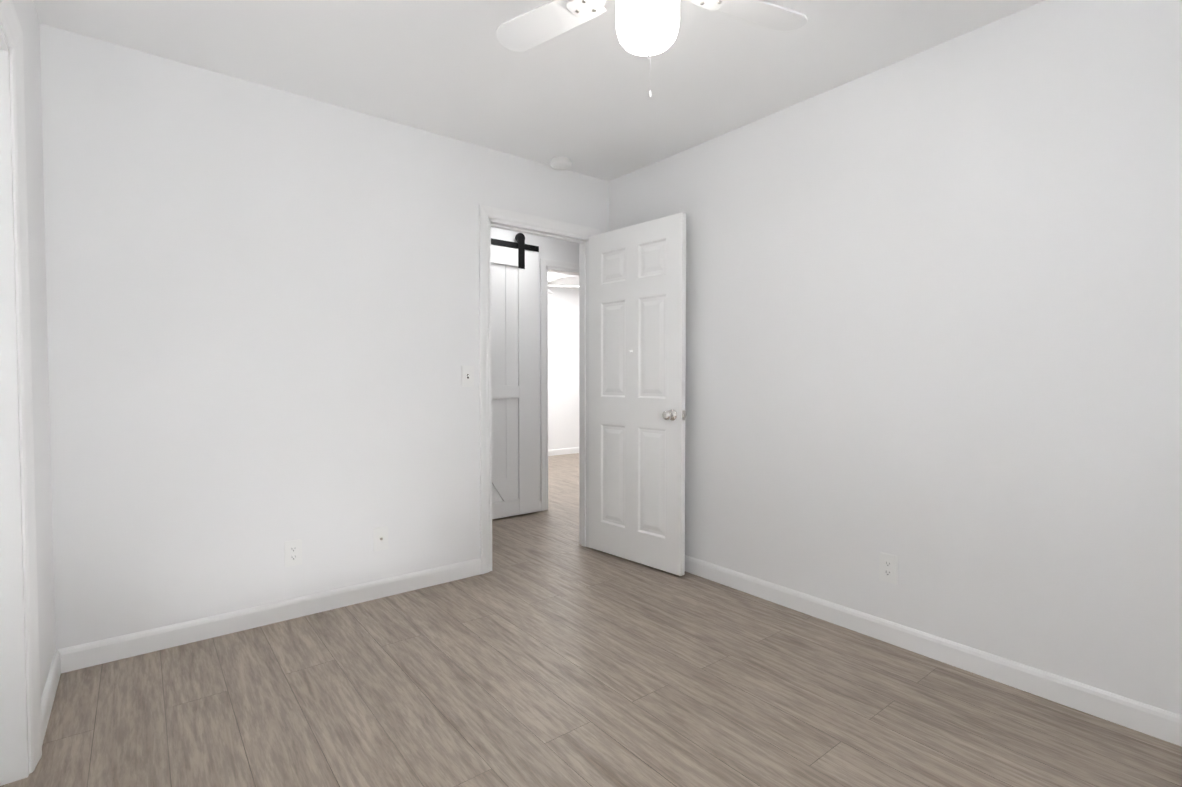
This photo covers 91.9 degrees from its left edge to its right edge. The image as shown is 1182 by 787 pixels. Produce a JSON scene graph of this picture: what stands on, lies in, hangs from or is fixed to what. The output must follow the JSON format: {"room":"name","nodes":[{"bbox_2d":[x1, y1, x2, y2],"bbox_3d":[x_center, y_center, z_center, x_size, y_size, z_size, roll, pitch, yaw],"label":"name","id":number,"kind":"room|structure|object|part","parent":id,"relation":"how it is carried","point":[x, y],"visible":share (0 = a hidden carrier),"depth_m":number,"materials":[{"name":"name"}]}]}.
{"room":"empty bedroom","nodes":[
{"label":"empty bedroom","id":0,"kind":"room"},
{"bbox_2d":[12,0,55,696],"bbox_3d":[-0.958,-0.112,0.694,0.110,2.440,3.629,-1,2,-38],"label":"wall","id":1,"kind":"structure","parent":0,"point":[26,12],"depth_m":1.96,"materials":[{"name":"paint"}]},
{"bbox_2d":[0,25,28,785],"bbox_3d":[-1.048,0.087,0.814,0.112,2.036,1.922,-1,2,-38],"label":"door frame","id":2,"kind":"structure","parent":1,"relation":"attached to","point":[14,759],"depth_m":1.58,"materials":[{"name":"white wood"}]},
{"bbox_2d":[0,0,41,773],"bbox_3d":[-0.997,0.040,0.853,0.019,2.127,2.104,-1,2,-38],"label":"trim","id":3,"kind":"structure","parent":1,"relation":"attached to","point":[11,27],"depth_m":1.63,"materials":[{"name":"white wood"}]},
{"bbox_2d":[41,650,60,744],"bbox_3d":[-1.844,1.029,1.945,0.014,0.090,0.617,-1,2,-38],"label":"baseboard","id":4,"kind":"structure","parent":1,"relation":"attached to","point":[50,690],"depth_m":1.94,"materials":[{"name":"white wood"}]},
{"bbox_2d":[40,23,608,649],"bbox_3d":[-0.349,-0.190,3.561,4.626,2.440,0.110,-1,2,-38],"label":"wall","id":5,"kind":"structure","parent":0,"point":[262,323],"depth_m":2.55,"materials":[{"name":"paint"}]},
{"bbox_2d":[58,558,480,672],"bbox_3d":[-1.335,1.008,2.733,1.791,0.090,0.014,-1,2,-38],"label":"baseboard","id":6,"kind":"structure","parent":5,"relation":"attached to","point":[81,656],"depth_m":2.57,"materials":[{"name":"white wood"}]},
{"bbox_2d":[284,539,301,566],"bbox_3d":[-1.396,0.749,2.682,0.074,0.120,0.007,-1,2,-38],"label":"electrical outlet","id":7,"kind":"object","parent":5,"relation":"attached to","point":[292,552],"visible":1,"depth_m":2.68,"materials":[{"name":"white plastic"}]},
{"bbox_2d":[373,526,387,550],"bbox_3d":[-1.075,0.745,2.931,0.074,0.120,0.015,-1,2,-38],"label":"outlet","id":8,"kind":"object","parent":5,"relation":"attached to","point":[380,538],"visible":1,"depth_m":2.93,"materials":[{"name":"white plastic"}]},
{"bbox_2d":[461,366,473,386],"bbox_3d":[-0.689,-0.097,3.212,0.074,0.120,0.019,-1,2,-38],"label":"light switch","id":9,"kind":"object","parent":5,"relation":"attached to","point":[467,376],"visible":1,"depth_m":3.21,"materials":[{"name":"white plastic"}]},
{"bbox_2d":[478,204,600,573],"bbox_3d":[-0.322,-0.023,3.576,0.880,2.105,0.129,-1,2,-38],"label":"door frame","id":10,"kind":"structure","parent":5,"relation":"attached to","point":[485,213],"depth_m":3.34,"materials":[{"name":"white wood"}]},
{"bbox_2d":[589,212,686,575],"bbox_3d":[0.258,0.005,3.475,0.170,2.030,0.773,-1,2,-43],"label":"door","id":11,"kind":"structure","parent":10,"relation":"attached to","point":[637,329],"depth_m":3.42,"materials":[{"name":"white wood"}]},
{"bbox_2d":[491,227,578,499],"bbox_3d":[-1.027,-0.213,4.416,4.626,2.440,0.110,-1,2,-38],"label":"wall","id":12,"kind":"structure","parent":0,"point":[558,250],"depth_m":4.83,"materials":[{"name":"paint"}]},
{"bbox_2d":[491,233,538,518],"bbox_3d":[-1.285,-0.140,4.094,2.167,2.281,0.077,-1,2,-38],"label":"barn door","id":13,"kind":"structure","parent":12,"relation":"in","point":[515,363],"depth_m":4.61,"materials":[{"name":"white wood"}]},
{"bbox_3d":[-1.292,-1.177,4.075,2.167,0.045,0.052,-1,2,-38],"label":"barn door rail","id":14,"kind":"part","parent":13,"relation":"part of","materials":[{"name":"black metal"}]},
{"bbox_2d":[497,500,540,518],"bbox_3d":[-1.569,0.975,3.939,2.923,0.090,0.014,-1,2,-38],"label":"baseboard","id":15,"kind":"structure","parent":12,"relation":"attached to","point":[532,512],"depth_m":4.83,"materials":[{"name":"white wood"}]},
{"bbox_2d":[540,258,578,510],"bbox_3d":[-0.095,-0.079,5.147,0.923,2.130,0.129,-1,2,-38],"label":"door frame","id":16,"kind":"structure","parent":12,"relation":"attached to","point":[544,262],"depth_m":4.84,"materials":[{"name":"white wood"}]},
{"bbox_2d":[33,0,1044,289],"bbox_3d":[0.064,-1.474,4.033,7.350,0.100,7.850,-1,2,-38],"label":"ceiling","id":17,"kind":"structure","parent":0,"point":[581,100],"depth_m":2.36,"materials":[{"name":"paint"}]},
{"bbox_2d":[550,157,571,169],"bbox_3d":[-0.181,-1.388,3.458,0.134,0.039,0.134,-1,2,-38],"label":"smoke detector","id":18,"kind":"object","parent":17,"relation":"attached to","point":[560,163],"visible":1,"depth_m":3.42,"materials":[{"name":"white plastic"}]},
{"bbox_2d":[548,275,578,293],"bbox_3d":[-0.634,-1.262,7.011,1.287,0.486,1.280,-1,2,-38],"label":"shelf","id":19,"kind":"object","parent":17,"relation":"hanging from","point":[550,281],"visible":0.1,"depth_m":6.97,"materials":[{"name":"white"}]},
{"bbox_2d":[496,0,806,96],"bbox_3d":[0.178,-1.117,1.717,0.978,0.486,0.986,-1,2,-38],"label":"ceiling fan","id":20,"kind":"object","parent":17,"relation":"hanging from","point":[647,28],"visible":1,"depth_m":1.76,"materials":[{"name":"white plastic"}]},
{"bbox_3d":[0.161,-1.069,1.626,0.180,0.169,0.180,-1,2,-38],"label":"globe","id":21,"kind":"part","parent":20,"relation":"part of"},
{"bbox_2d":[548,286,578,449],"bbox_3d":[-1.372,-0.303,7.688,4.900,2.440,0.110,-1,2,-38],"label":"wall","id":22,"kind":"structure","parent":0,"point":[563,367],"depth_m":8.36,"materials":[{"name":"paint"}]},
{"bbox_2d":[548,447,578,455],"bbox_3d":[-1.333,0.873,7.672,4.680,0.090,0.014,-1,2,-38],"label":"baseboard","id":23,"kind":"structure","parent":22,"relation":"attached to","point":[562,451],"depth_m":8.40,"materials":[{"name":"white wood"}]},
{"bbox_2d":[0,453,1181,786],"bbox_3d":[0.064,1.065,4.102,7.350,0.100,7.850,-1,2,-38],"label":"floor","id":24,"kind":"structure","parent":0,"point":[548,649],"depth_m":1.98,"materials":[{"name":"brown wood"}]},
{"bbox_2d":[609,0,1181,714],"bbox_3d":[1.291,-0.161,2.476,0.110,2.440,3.629,-1,2,-38],"label":"wall","id":25,"kind":"structure","parent":0,"point":[935,320],"depth_m":2.20,"materials":[{"name":"paint"}]},
{"bbox_2d":[879,552,897,583],"bbox_3d":[1.267,0.745,2.437,0.007,0.120,0.074,-1,2,-38],"label":"electrical outlet","id":26,"kind":"object","parent":25,"relation":"attached to","point":[888,567],"visible":1,"depth_m":2.43,"materials":[{"name":"white plastic"}]},
{"bbox_2d":[685,555,1181,746],"bbox_3d":[1.208,1.014,2.512,0.014,0.090,3.519,-1,2,-38],"label":"baseboard","id":27,"kind":"structure","parent":25,"relation":"attached to","point":[1156,722],"depth_m":2.19,"materials":[{"name":"white wood"}]}
]}

